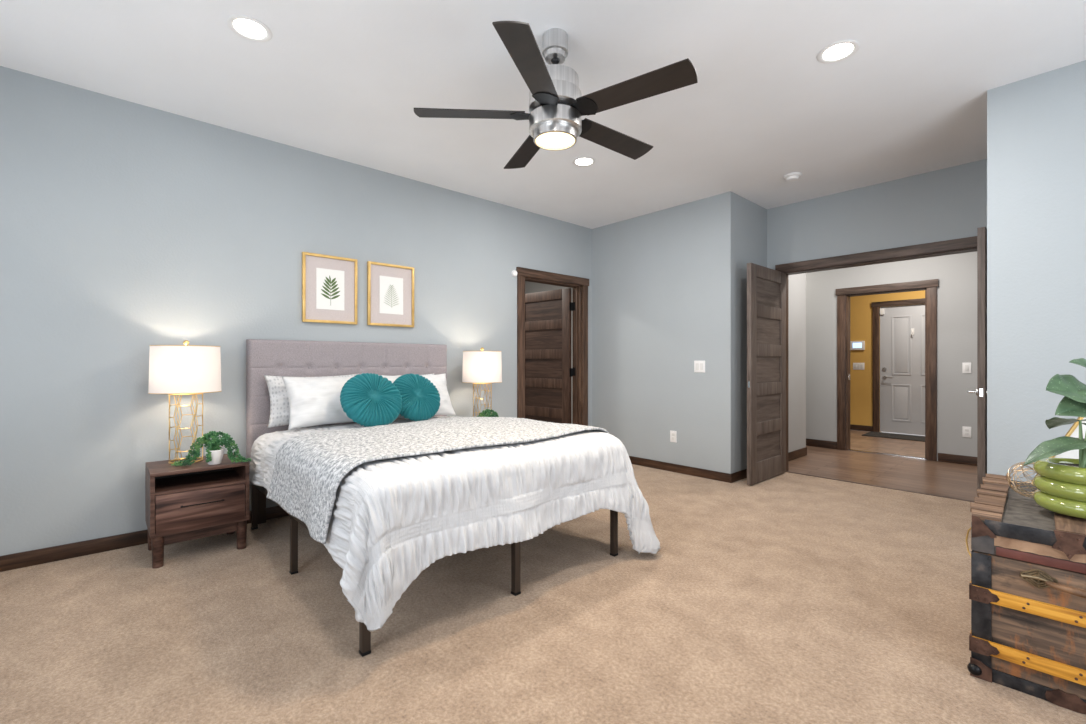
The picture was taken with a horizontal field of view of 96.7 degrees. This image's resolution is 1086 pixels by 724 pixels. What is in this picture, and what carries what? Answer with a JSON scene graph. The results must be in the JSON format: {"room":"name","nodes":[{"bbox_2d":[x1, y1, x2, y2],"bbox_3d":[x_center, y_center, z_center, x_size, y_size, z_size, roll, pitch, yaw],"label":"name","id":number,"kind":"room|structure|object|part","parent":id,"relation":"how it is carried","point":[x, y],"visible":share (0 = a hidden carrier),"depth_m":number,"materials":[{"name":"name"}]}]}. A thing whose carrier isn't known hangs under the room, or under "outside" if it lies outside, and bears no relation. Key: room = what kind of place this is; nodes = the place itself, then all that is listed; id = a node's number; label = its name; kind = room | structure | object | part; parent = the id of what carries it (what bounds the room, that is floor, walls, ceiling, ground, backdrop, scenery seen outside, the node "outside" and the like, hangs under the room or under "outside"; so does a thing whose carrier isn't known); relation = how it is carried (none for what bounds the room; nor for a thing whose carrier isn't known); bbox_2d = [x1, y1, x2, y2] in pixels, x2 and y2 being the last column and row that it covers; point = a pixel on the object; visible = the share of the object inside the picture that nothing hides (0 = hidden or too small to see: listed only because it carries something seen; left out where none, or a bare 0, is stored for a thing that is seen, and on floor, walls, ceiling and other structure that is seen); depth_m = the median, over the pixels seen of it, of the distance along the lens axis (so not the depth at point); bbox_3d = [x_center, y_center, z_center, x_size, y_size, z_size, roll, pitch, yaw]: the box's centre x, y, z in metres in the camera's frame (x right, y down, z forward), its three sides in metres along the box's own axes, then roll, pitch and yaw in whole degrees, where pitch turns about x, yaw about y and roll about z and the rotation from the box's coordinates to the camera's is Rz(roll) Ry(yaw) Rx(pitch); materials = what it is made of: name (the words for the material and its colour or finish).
{"room":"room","nodes":[
{"label":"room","id":0,"kind":"room"},
{"bbox_2d":[205,448,223,464],"bbox_3d":[-1.967,0.567,2.890,0.096,0.086,0.096,0,0,-12],"label":"pot","id":1,"kind":"object","parent":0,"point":[216,454],"depth_m":2.86,"materials":[{"name":"white ceramic"}]},
{"bbox_2d":[0,66,591,555],"bbox_3d":[-1.450,-0.235,4.058,5.400,2.740,0.130,0,0,-42],"label":"wall","id":2,"kind":"structure","parent":0,"point":[127,227],"depth_m":3.08,"materials":[{"name":"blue paint"}]},
{"bbox_2d":[0,506,288,571],"bbox_3d":[-1.831,1.093,3.615,4.200,0.085,0.013,0,0,-42],"label":"baseboard","id":3,"kind":"structure","parent":2,"relation":"attached to","point":[82,548],"depth_m":2.81,"materials":[{"name":"brown wood"}]},
{"bbox_2d":[302,252,357,324],"bbox_3d":[-1.656,-0.565,3.764,0.411,0.525,0.026,0,0,-42],"label":"framed print","id":4,"kind":"object","parent":2,"relation":"attached to","point":[329,283],"visible":1,"depth_m":3.76,"materials":[{"name":"gold metal"}]},
{"bbox_2d":[321,275,339,298],"bbox_3d":[-1.655,-0.557,3.762,0.148,0.234,0.001,0,0,-42],"label":"print","id":5,"kind":"object","parent":4,"relation":"attached to","point":[330,284],"depth_m":3.76,"materials":[{"name":"green paper"}]},
{"bbox_2d":[367,261,413,327],"bbox_3d":[-1.287,-0.565,4.100,0.411,0.525,0.026,0,0,-42],"label":"framed print","id":6,"kind":"object","parent":2,"relation":"attached to","point":[390,287],"visible":1,"depth_m":4.09,"materials":[{"name":"beige paper"}]},
{"bbox_2d":[384,285,398,307],"bbox_3d":[-1.285,-0.558,4.098,0.148,0.197,0.001,0,0,-42],"label":"print","id":7,"kind":"object","parent":6,"relation":"attached to","point":[391,292],"depth_m":4.10,"materials":[{"name":"white paper"}]},
{"bbox_2d":[512,270,516,276],"bbox_3d":[-0.291,-0.920,5.006,0.068,0.068,0.024,0,0,-42],"label":"round sensor","id":8,"kind":"object","parent":2,"relation":"attached to","point":[514,272],"visible":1,"depth_m":5.00,"materials":[{"name":"white plastic"}]},
{"bbox_2d":[525,288,571,423],"bbox_3d":[0.010,0.119,6.070,0.882,2.008,0.167,0,0,42],"label":"door","id":9,"kind":"structure","parent":2,"relation":"in","point":[548,370],"depth_m":6.00,"materials":[{"name":"brown wood"}]},
{"bbox_3d":[0.007,-0.646,6.073,0.644,0.253,0.016,0,0,42],"label":"panel","id":10,"kind":"part","parent":9,"relation":"part of","materials":[{"name":"brown wood"}]},
{"bbox_3d":[0.007,-0.282,6.073,0.644,0.253,0.016,0,0,42],"label":"panel","id":11,"kind":"part","parent":9,"relation":"part of","materials":[{"name":"brown wood"}]},
{"bbox_3d":[0.007,0.082,6.073,0.644,0.253,0.016,0,0,42],"label":"panel","id":12,"kind":"part","parent":9,"relation":"part of","materials":[{"name":"brown wood"}]},
{"bbox_3d":[0.007,0.445,6.073,0.644,0.253,0.016,0,0,42],"label":"panel","id":13,"kind":"part","parent":9,"relation":"part of","materials":[{"name":"brown wood"}]},
{"bbox_3d":[0.007,0.809,6.073,0.644,0.253,0.016,0,0,42],"label":"panel","id":14,"kind":"part","parent":9,"relation":"part of","materials":[{"name":"brown wood"}]},
{"bbox_2d":[517,275,587,425],"bbox_3d":[0.089,0.115,5.443,1.074,2.040,0.153,0,0,-42],"label":"trim","id":15,"kind":"structure","parent":2,"relation":"attached to","point":[579,294],"depth_m":5.70,"materials":[{"name":"brown wood"}]},
{"bbox_2d":[572,302,574,375],"bbox_3d":[0.368,0.110,5.767,0.003,1.650,0.043,0,0,-42],"label":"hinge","id":16,"kind":"structure","parent":2,"relation":"attached to","point":[573,303],"depth_m":5.77,"materials":[{"name":"black metal"}]},
{"bbox_2d":[0,429,1085,723],"bbox_3d":[2.367,1.185,3.724,10.600,0.100,5.500,0,0,-42],"label":"floor","id":17,"kind":"structure","parent":0,"point":[784,598],"depth_m":2.09,"materials":[{"name":"beige carpet"}]},
{"bbox_2d":[145,453,248,568],"bbox_3d":[-2.096,0.873,2.930,0.470,0.525,0.432,0,0,-42],"label":"nightstand","id":18,"kind":"object","parent":17,"relation":"on","point":[200,499],"visible":0.92,"depth_m":2.80,"materials":[{"name":"brown wood"}]},
{"bbox_3d":[-2.365,1.049,2.929,0.056,0.172,0.056,0,0,-42],"label":"leg","id":19,"kind":"part","parent":18,"relation":"part of","materials":[{"name":"brown wood"}]},
{"bbox_3d":[-2.135,1.049,2.675,0.056,0.172,0.056,0,0,-42],"label":"leg","id":20,"kind":"part","parent":18,"relation":"part of","materials":[{"name":"brown wood"}]},
{"bbox_2d":[148,340,220,463],"bbox_3d":[-2.186,0.237,2.957,0.363,0.743,0.363,0,0,-42],"label":"table lamp","id":21,"kind":"object","parent":18,"relation":"on","point":[186,369],"visible":0.98,"depth_m":2.83,"materials":[{"name":"white fabric"}]},
{"bbox_3d":[-2.186,0.043,2.957,0.359,0.280,0.359,0,0,-42],"label":"lamp shade","id":22,"kind":"part","parent":21,"relation":"part of","materials":[{"name":"white fabric"}]},
{"bbox_3d":[-2.236,0.786,3.084,0.430,0.313,0.010,0,0,-42],"label":"panel","id":23,"kind":"part","parent":18,"relation":"part of","materials":[{"name":"black wood"}]},
{"bbox_3d":[-1.972,0.845,2.793,0.424,0.217,0.021,0,0,-42],"label":"drawer","id":24,"kind":"part","parent":18,"relation":"part of","materials":[{"name":"brown wood"}]},
{"bbox_3d":[-1.958,0.814,2.778,0.210,0.007,0.022,0,0,-42],"label":"handle","id":25,"kind":"part","parent":18,"relation":"part of","materials":[{"name":"black metal"}]},
{"bbox_2d":[171,431,250,465],"bbox_3d":[-1.968,0.512,2.881,0.405,0.196,0.142,0,0,-12],"label":"potted succulent","id":26,"kind":"object","parent":18,"relation":"on","point":[214,453],"visible":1,"depth_m":2.87,"materials":[{"name":"green plant"}]},
{"bbox_3d":[-1.839,1.049,2.944,0.056,0.172,0.056,0,0,-42],"label":"leg","id":27,"kind":"part","parent":18,"relation":"part of","materials":[{"name":"brown wood"}]},
{"bbox_2d":[246,339,617,656],"bbox_3d":[-0.793,0.488,3.127,1.565,1.293,2.094,0,0,-42],"label":"bed","id":28,"kind":"object","parent":17,"relation":"on","point":[290,358],"visible":0.38,"depth_m":3.47,"materials":[{"name":"grey fabric"}]},
{"bbox_3d":[-1.965,0.979,3.287,0.034,0.288,0.034,0,0,-42],"label":"leg","id":29,"kind":"part","parent":28,"relation":"part of","materials":[{"name":"brown metal"}]},
{"bbox_3d":[-1.993,0.980,3.406,0.060,0.310,0.045,0,0,-42],"label":"headboard leg","id":30,"kind":"part","parent":28,"relation":"part of","materials":[{"name":"brown metal"}]},
{"bbox_3d":[-1.341,0.979,2.597,0.034,0.288,0.034,0,0,-42],"label":"leg","id":31,"kind":"part","parent":28,"relation":"part of","materials":[{"name":"brown metal"}]},
{"bbox_2d":[264,374,357,427],"bbox_3d":[-1.642,0.267,3.504,0.668,0.354,0.198,0,0,-36],"label":"pillow","id":32,"kind":"object","parent":28,"relation":"on","point":[279,400],"visible":0.27,"depth_m":3.31,"materials":[{"name":"grey fabric"}]},
{"bbox_3d":[-1.468,0.339,3.870,1.564,0.993,0.085,0,0,-42],"label":"headboard","id":33,"kind":"part","parent":28,"relation":"part of","materials":[{"name":"grey fabric"}]},
{"bbox_3d":[-0.694,0.979,1.881,0.034,0.288,0.034,0,0,-42],"label":"leg","id":34,"kind":"part","parent":28,"relation":"part of","materials":[{"name":"brown metal"}]},
{"bbox_2d":[249,416,659,631],"bbox_3d":[-0.610,0.757,2.976,1.831,0.702,2.012,0,0,-42],"label":"comforter","id":35,"kind":"object","parent":28,"relation":"on","point":[391,519],"visible":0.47,"depth_m":2.12,"materials":[{"name":"white fabric"}]},
{"bbox_2d":[281,376,353,429],"bbox_3d":[-1.462,0.267,3.387,0.644,0.342,0.227,0,0,-44],"label":"pillow","id":36,"kind":"object","parent":35,"relation":"on","point":[312,401],"visible":0.63,"depth_m":3.24,"materials":[{"name":"white fabric"}]},
{"bbox_2d":[340,373,401,426],"bbox_3d":[-1.161,0.257,3.280,0.411,0.364,0.277,0,0,-37],"label":"round cushion","id":37,"kind":"object","parent":35,"relation":"on","point":[368,399],"visible":0.99,"depth_m":3.21,"materials":[{"name":"teal fabric"}]},
{"bbox_2d":[393,373,439,420],"bbox_3d":[-0.954,0.263,3.617,0.390,0.352,0.261,0,0,-44],"label":"round cushion","id":38,"kind":"object","parent":35,"relation":"on","point":[420,397],"visible":0.81,"depth_m":3.56,"materials":[{"name":"teal fabric"}]},
{"bbox_2d":[382,373,455,418],"bbox_3d":[-1.005,0.267,3.836,0.624,0.342,0.235,0,0,-44],"label":"pillow","id":39,"kind":"object","parent":35,"relation":"on","point":[439,380],"visible":0.25,"depth_m":3.92,"materials":[{"name":"white fabric"}]},
{"bbox_2d":[266,417,608,543],"bbox_3d":[-0.516,0.558,2.812,1.748,0.360,1.093,0,0,-42],"label":"quilt","id":40,"kind":"object","parent":35,"relation":"on","point":[309,469],"visible":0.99,"depth_m":2.39,"materials":[{"name":"white fabric"}]},
{"bbox_3d":[-0.133,0.979,2.364,0.034,0.288,0.034,0,0,-42],"label":"leg","id":41,"kind":"part","parent":28,"relation":"part of","materials":[{"name":"brown metal"}]},
{"bbox_3d":[0.417,0.979,2.837,0.034,0.288,0.034,0,0,-42],"label":"leg","id":42,"kind":"part","parent":28,"relation":"part of","materials":[{"name":"brown metal"}]},
{"bbox_2d":[862,431,924,441],"bbox_3d":[5.485,1.133,7.267,0.540,0.013,1.050,0,0,-42],"label":"door mat","id":43,"kind":"object","parent":17,"relation":"on","point":[872,434],"visible":0.56,"depth_m":7.30,"materials":[{"name":"fabric"}]},
{"bbox_2d":[965,473,1085,713],"bbox_3d":[2.062,0.843,1.843,0.965,0.584,0.637,0,0,-44],"label":"trunk","id":44,"kind":"object","parent":17,"relation":"on","point":[1027,586],"visible":0.97,"depth_m":1.66,"materials":[{"name":"brown wood"}]},
{"bbox_2d":[1006,462,1038,497],"bbox_3d":[1.975,0.476,1.955,0.142,0.142,0.142,0,0,-42],"label":"orb","id":45,"kind":"object","parent":44,"relation":"on","point":[1021,464],"visible":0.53,"depth_m":1.96,"materials":[{"name":"gold metal"}]},
{"bbox_3d":[2.096,0.627,1.853,0.904,0.116,0.604,0,0,-44],"label":"lid","id":46,"kind":"part","parent":44,"relation":"part of","materials":[{"name":"brown wood"}]},
{"bbox_3d":[1.667,0.731,1.624,0.031,0.067,0.091,0,0,-44],"label":"handle mount","id":47,"kind":"part","parent":44,"relation":"part of","materials":[{"name":"gold metal"}]},
{"bbox_2d":[1023,358,1085,518],"bbox_3d":[1.985,0.266,1.750,0.329,0.561,0.330,0,0,-42],"label":"potted plant","id":48,"kind":"object","parent":44,"relation":"on","point":[1060,483],"visible":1,"depth_m":1.75,"materials":[{"name":"green plant"}]},
{"bbox_3d":[1.971,0.458,1.749,0.274,0.178,0.274,0,0,-42],"label":"ringed pot","id":49,"kind":"part","parent":48,"relation":"part of","materials":[{"name":"green ceramic"}]},
{"bbox_2d":[1031,417,1085,485],"bbox_3d":[2.303,0.345,2.011,0.072,0.401,0.381,0,0,-42],"label":"ornament","id":50,"kind":"object","parent":44,"relation":"on","point":[1073,431],"visible":0.18,"depth_m":2.04,"materials":[{"name":"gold metal"}]},
{"bbox_3d":[2.303,0.345,2.011,0.052,0.388,0.362,0,0,-42],"label":"white panel","id":51,"kind":"part","parent":50,"relation":"part of","materials":[{"name":"white plastic"}]},
{"bbox_3d":[1.751,0.737,1.503,0.044,0.024,0.258,0,0,-44],"label":"leather handle","id":52,"kind":"part","parent":44,"relation":"part of","materials":[{"name":"brown leather"}]},
{"bbox_3d":[-0.474,0.873,4.404,0.470,0.525,0.432,0,0,-42],"label":"nightstand","id":53,"kind":"object","parent":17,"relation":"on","visible":0},
{"bbox_2d":[462,347,501,416],"bbox_3d":[-0.555,0.237,4.412,0.363,0.743,0.363,0,0,25],"label":"table lamp","id":54,"kind":"object","parent":53,"relation":"on","point":[479,367],"visible":0.81,"depth_m":4.27,"materials":[{"name":"beige fabric"}]},
{"bbox_3d":[-0.555,0.043,4.412,0.359,0.280,0.359,0,0,25],"label":"lamp shade","id":55,"kind":"part","parent":54,"relation":"part of","materials":[{"name":"white fabric"}]},
{"bbox_2d":[477,409,498,416],"bbox_3d":[-0.486,0.512,4.232,0.405,0.196,0.142,0,0,28],"label":"potted succulent","id":56,"kind":"object","parent":53,"relation":"on","point":[487,412],"visible":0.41,"depth_m":4.24,"materials":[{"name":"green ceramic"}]},
{"bbox_2d":[0,0,1085,228],"bbox_3d":[1.391,-1.655,4.776,10.830,0.100,8.630,0,0,-42],"label":"ceiling","id":57,"kind":"structure","parent":0,"point":[345,80],"depth_m":2.72,"materials":[{"name":"paint"}]},
{"bbox_2d":[227,15,271,41],"bbox_3d":[-1.410,-1.601,2.323,0.188,0.006,0.188,0,0,-42],"label":"recessed light","id":58,"kind":"object","parent":57,"relation":"in","point":[249,28],"visible":1,"depth_m":2.32,"materials":[{"name":"white plastic"}]},
{"bbox_2d":[414,21,697,168],"bbox_3d":[0.095,-1.345,2.400,1.291,0.520,1.324,0,0,-42],"label":"ceiling fan","id":59,"kind":"object","parent":57,"relation":"hanging from","point":[557,105],"visible":1,"depth_m":2.27,"materials":[{"name":"brown wood"}]},
{"bbox_3d":[-0.357,-1.213,2.360,0.535,0.035,0.138,0,0,-3],"label":"blade","id":60,"kind":"part","parent":59,"relation":"part of","materials":[{"name":"brown wood"}]},
{"bbox_3d":[-0.088,-1.213,2.771,0.138,0.035,0.535,0,0,-21],"label":"blade","id":61,"kind":"part","parent":59,"relation":"part of","materials":[{"name":"brown wood"}]},
{"bbox_3d":[-0.049,-1.213,1.978,0.138,0.035,0.535,0,0,15],"label":"blade","id":62,"kind":"part","parent":59,"relation":"part of","materials":[{"name":"brown wood"}]},
{"bbox_3d":[0.060,-1.106,2.381,0.195,0.042,0.195,0,0,-42],"label":"lamp glass","id":63,"kind":"part","parent":59,"relation":"part of","materials":[{"name":"white glass"}]},
{"bbox_3d":[0.386,-1.213,2.642,0.535,0.035,0.138,0,0,-39],"label":"blade","id":64,"kind":"part","parent":59,"relation":"part of","materials":[{"name":"brown wood"}]},
{"bbox_3d":[0.409,-1.213,2.152,0.535,0.035,0.138,0,0,33],"label":"blade","id":65,"kind":"part","parent":59,"relation":"part of","materials":[{"name":"brown wood"}]},
{"bbox_2d":[572,157,595,166],"bbox_3d":[0.328,-1.601,3.864,0.188,0.006,0.188,0,0,-42],"label":"recessed light","id":66,"kind":"object","parent":57,"relation":"in","point":[580,161],"visible":1,"depth_m":3.86,"materials":[{"name":"white glass"}]},
{"bbox_2d":[784,172,801,181],"bbox_3d":[2.145,-1.581,4.147,0.136,0.046,0.136,0,0,-42],"label":"smoke detector","id":67,"kind":"object","parent":57,"relation":"attached to","point":[791,177],"visible":1,"depth_m":4.11,"materials":[{"name":"white plastic"}]},
{"bbox_2d":[817,40,859,63],"bbox_3d":[1.525,-1.601,2.495,0.188,0.006,0.188,0,0,-42],"label":"recessed light","id":68,"kind":"object","parent":57,"relation":"in","point":[838,51],"visible":1,"depth_m":2.49,"materials":[{"name":"white plastic"}]},
{"bbox_2d":[525,281,571,423],"bbox_3d":[-0.797,-0.235,6.611,3.800,2.740,2.770,0,0,-42],"label":"wall","id":69,"kind":"structure","parent":0,"point":[530,287],"depth_m":8.36,"materials":[{"name":"paint"}]},
{"bbox_2d":[516,267,588,287],"bbox_3d":[0.091,-0.939,5.440,1.098,0.103,0.161,0,0,-42],"label":"trim","id":70,"kind":"structure","parent":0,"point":[531,275],"depth_m":5.36,"materials":[{"name":"brown wood"}]},
{"bbox_2d":[592,191,736,473],"bbox_3d":[1.178,-0.235,5.270,0.120,2.740,1.872,0,0,-42],"label":"wall","id":71,"kind":"structure","parent":0,"point":[664,282],"depth_m":5.02,"materials":[{"name":"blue paint"}]},
{"bbox_2d":[670,430,676,442],"bbox_3d":[1.347,0.770,4.989,0.008,0.118,0.075,0,0,-42],"label":"power outlet","id":72,"kind":"object","parent":71,"relation":"attached to","point":[673,434],"visible":1,"depth_m":4.98,"materials":[{"name":"white plastic"}]},
{"bbox_2d":[629,456,731,482],"bbox_3d":[1.181,1.093,5.167,0.013,0.085,1.741,0,0,-42],"label":"baseboard","id":73,"kind":"structure","parent":71,"relation":"attached to","point":[704,473],"depth_m":4.89,"materials":[{"name":"brown wood"}]},
{"bbox_2d":[694,361,704,372],"bbox_3d":[1.546,0.045,4.768,0.010,0.118,0.118,0,0,-42],"label":"light switch","id":74,"kind":"object","parent":71,"relation":"attached to","point":[699,366],"visible":1,"depth_m":4.77,"materials":[{"name":"white plastic"}]},
{"bbox_2d":[737,195,766,471],"bbox_3d":[2.063,-0.235,4.892,0.680,2.740,0.122,0,0,-42],"label":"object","id":75,"kind":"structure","parent":0,"point":[751,217],"depth_m":4.73,"materials":[{"name":"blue paint"}]},
{"bbox_2d":[732,469,746,482],"bbox_3d":[2.060,1.093,4.797,0.791,0.085,0.013,0,0,-42],"label":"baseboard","id":76,"kind":"structure","parent":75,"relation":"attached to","point":[742,474],"depth_m":4.63,"materials":[{"name":"brown wood"}]},
{"bbox_2d":[788,273,805,452],"bbox_3d":[2.245,-0.235,6.178,1.080,2.740,1.705,0,0,-42],"label":"wall","id":77,"kind":"structure","parent":0,"point":[796,282],"depth_m":5.71,"materials":[{"name":"paint"}]},
{"bbox_2d":[788,447,806,460],"bbox_3d":[2.828,1.087,5.544,1.070,0.095,0.014,0,0,-42],"label":"baseboard","id":78,"kind":"structure","parent":77,"relation":"attached to","point":[801,452],"depth_m":5.69,"materials":[{"name":"brown wood"}]},
{"bbox_2d":[767,159,986,269],"bbox_3d":[3.017,-0.235,4.436,0.120,2.740,2.080,0,0,-42],"label":"wall","id":79,"kind":"structure","parent":0,"point":[950,203],"depth_m":4.32,"materials":[{"name":"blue paint"}]},
{"bbox_2d":[747,263,785,484],"bbox_3d":[2.173,0.109,4.681,0.802,2.028,0.051,0,0,-42],"label":"door","id":80,"kind":"structure","parent":79,"relation":"in","point":[766,287],"depth_m":4.62,"materials":[{"name":"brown wood"}]},
{"bbox_3d":[2.173,-0.664,4.674,0.564,0.257,0.016,0,0,-42],"label":"panel","id":81,"kind":"part","parent":80,"relation":"part of","materials":[{"name":"brown wood"}]},
{"bbox_3d":[2.173,-0.296,4.674,0.564,0.257,0.016,0,0,-42],"label":"panel","id":82,"kind":"part","parent":80,"relation":"part of","materials":[{"name":"brown wood"}]},
{"bbox_3d":[2.173,0.071,4.674,0.564,0.257,0.016,0,0,-42],"label":"panel","id":83,"kind":"part","parent":80,"relation":"part of","materials":[{"name":"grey wood"}]},
{"bbox_3d":[2.173,0.439,4.674,0.564,0.257,0.016,0,0,-42],"label":"panel","id":84,"kind":"part","parent":80,"relation":"part of","materials":[{"name":"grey wood"}]},
{"bbox_3d":[2.173,0.807,4.674,0.564,0.257,0.016,0,0,-42],"label":"panel","id":85,"kind":"part","parent":80,"relation":"part of","materials":[{"name":"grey wood"}]},
{"bbox_2d":[786,275,787,470],"bbox_3d":[3.025,0.110,4.416,0.146,2.050,1.680,0,0,-42],"label":"trim","id":86,"kind":"structure","parent":79,"relation":"attached to","point":[786,275],"depth_m":5.01,"materials":[{"name":"brown wood"}]},
{"bbox_2d":[775,236,976,274],"bbox_3d":[3.035,-0.953,4.395,0.160,0.095,1.726,0,0,-42],"label":"trim","id":87,"kind":"structure","parent":79,"relation":"attached to","point":[968,244],"depth_m":4.30,"materials":[{"name":"brown wood"}]},
{"bbox_2d":[786,471,973,501],"bbox_3d":[3.047,1.133,4.403,0.030,0.008,1.630,0,0,-42],"label":"trim","id":88,"kind":"structure","parent":79,"relation":"attached to","point":[786,471],"depth_m":4.35,"materials":[{"name":"brown wood"}]},
{"bbox_2d":[967,227,986,497],"bbox_3d":[3.238,0.109,3.509,0.802,2.028,0.167,0,0,-42],"label":"door","id":89,"kind":"structure","parent":79,"relation":"in","point":[981,391],"depth_m":3.24,"materials":[{"name":"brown wood"}]},
{"bbox_3d":[3.021,0.205,3.312,0.148,0.056,0.167,0,0,-42],"label":"handle","id":90,"kind":"part","parent":89,"relation":"part of","materials":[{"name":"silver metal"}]},
{"bbox_3d":[2.942,0.205,3.240,0.002,0.056,0.018,0,0,-42],"label":"latch plate","id":91,"kind":"part","parent":89,"relation":"part of","materials":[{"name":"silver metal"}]},
{"bbox_2d":[850,290,924,431],"bbox_3d":[5.779,-0.235,7.568,0.120,2.740,4.400,0,0,-42],"label":"wall","id":92,"kind":"structure","parent":0,"point":[860,306],"depth_m":8.00,"materials":[{"name":"paint"}]},
{"bbox_2d":[850,341,864,349],"bbox_3d":[5.242,-0.275,8.047,0.028,0.150,0.210,0,0,-42],"label":"panel","id":93,"kind":"object","parent":92,"relation":"attached to","point":[854,345],"visible":1,"depth_m":8.03,"materials":[{"name":"white plastic"}]},
{"bbox_2d":[853,363,863,369],"bbox_3d":[5.260,0.070,8.042,0.010,0.115,0.165,0,0,-42],"label":"light switch","id":94,"kind":"object","parent":92,"relation":"attached to","point":[856,366],"visible":1,"depth_m":8.04,"materials":[{"name":"white plastic"}]},
{"bbox_2d":[850,424,871,430],"bbox_3d":[4.824,1.093,8.518,0.013,0.085,1.690,0,0,-42],"label":"baseboard","id":95,"kind":"structure","parent":92,"relation":"attached to","point":[852,427],"depth_m":8.01,"materials":[{"name":"brown wood"}]},
{"bbox_2d":[872,307,878,431],"bbox_3d":[5.758,0.120,7.482,0.024,2.030,1.100,0,0,-42],"label":"trim","id":96,"kind":"structure","parent":92,"relation":"attached to","point":[875,310],"depth_m":7.85,"materials":[{"name":"brown wood"}]},
{"bbox_2d":[871,298,924,306],"bbox_3d":[5.756,-0.935,7.481,0.029,0.080,1.130,0,0,-42],"label":"trim","id":97,"kind":"structure","parent":92,"relation":"attached to","point":[922,300],"depth_m":7.62,"materials":[{"name":"brown wood"}]},
{"bbox_2d":[880,304,924,434],"bbox_3d":[5.765,0.117,7.488,0.109,2.015,0.910,0,0,-42],"label":"door","id":98,"kind":"structure","parent":92,"relation":"in","point":[902,328],"depth_m":7.61,"materials":[{"name":"grey wood"}]},
{"bbox_2d":[880,308,884,314],"bbox_3d":[5.477,-0.815,7.794,0.026,0.100,0.060,0,0,-42],"label":"sensor","id":99,"kind":"object","parent":98,"relation":"attached to","point":[882,310],"visible":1,"depth_m":7.78,"materials":[{"name":"white plastic"}]},
{"bbox_3d":[5.655,0.645,7.618,0.009,0.580,0.250,0,0,-42],"label":"panel","id":100,"kind":"part","parent":98,"relation":"part of","materials":[{"name":"grey wood"}]},
{"bbox_3d":[5.655,-0.260,7.618,0.009,0.930,0.250,0,0,-42],"label":"panel","id":101,"kind":"part","parent":98,"relation":"part of","materials":[{"name":"grey wood"}]},
{"bbox_3d":[5.904,0.645,7.344,0.009,0.580,0.250,0,0,-42],"label":"panel","id":102,"kind":"part","parent":98,"relation":"part of","materials":[{"name":"grey wood"}]},
{"bbox_3d":[5.904,-0.260,7.344,0.009,0.930,0.250,0,0,-42],"label":"panel","id":103,"kind":"part","parent":98,"relation":"part of","materials":[{"name":"grey wood"}]},
{"bbox_2d":[806,251,976,460],"bbox_3d":[4.498,-0.235,5.661,0.120,2.740,5.500,0,0,-42],"label":"wall","id":104,"kind":"structure","parent":0,"point":[956,274],"depth_m":5.53,"materials":[{"name":"paint"}]},
{"bbox_2d":[806,438,836,448],"bbox_3d":[3.219,1.087,6.968,0.013,0.095,1.825,0,0,-42],"label":"baseboard","id":105,"kind":"structure","parent":104,"relation":"attached to","point":[809,442],"depth_m":6.42,"materials":[{"name":"brown wood"}]},
{"bbox_2d":[837,287,936,460],"bbox_3d":[4.220,0.135,5.952,0.142,2.000,1.015,0,0,-42],"label":"trim","id":106,"kind":"structure","parent":104,"relation":"attached to","point":[843,301],"depth_m":6.21,"materials":[{"name":"brown wood"}]},
{"bbox_2d":[848,449,925,459],"bbox_3d":[4.218,1.135,5.947,0.070,0.012,0.830,0,0,-42],"label":"trim","id":107,"kind":"structure","parent":104,"relation":"attached to","point":[848,449],"depth_m":5.91,"materials":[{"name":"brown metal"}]},
{"bbox_2d":[836,279,938,296],"bbox_3d":[4.216,-0.900,5.948,0.152,0.100,1.045,0,0,-42],"label":"trim","id":108,"kind":"structure","parent":104,"relation":"attached to","point":[921,285],"depth_m":5.87,"materials":[{"name":"brown wood"}]},
{"bbox_2d":[938,453,976,465],"bbox_3d":[5.076,1.087,4.926,0.013,0.095,1.635,0,0,-42],"label":"baseboard","id":109,"kind":"structure","parent":104,"relation":"attached to","point":[960,459],"depth_m":5.40,"materials":[{"name":"brown wood"}]},
{"bbox_2d":[962,426,970,437],"bbox_3d":[4.696,0.775,5.348,0.008,0.118,0.075,0,0,-42],"label":"power outlet","id":110,"kind":"object","parent":104,"relation":"attached to","point":[966,431],"visible":1,"depth_m":5.35,"materials":[{"name":"white plastic"}]},
{"bbox_2d":[962,363,970,372],"bbox_3d":[4.696,0.065,5.347,0.010,0.118,0.075,0,0,-42],"label":"light switch","id":111,"kind":"object","parent":104,"relation":"attached to","point":[966,367],"visible":1,"depth_m":5.34,"materials":[{"name":"white plastic"}]},
{"bbox_2d":[987,60,1085,481],"bbox_3d":[3.754,-0.235,2.574,1.295,2.740,1.932,0,0,-42],"label":"wall","id":112,"kind":"structure","parent":0,"point":[1036,125],"depth_m":2.71,"materials":[{"name":"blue paint"}]}
]}

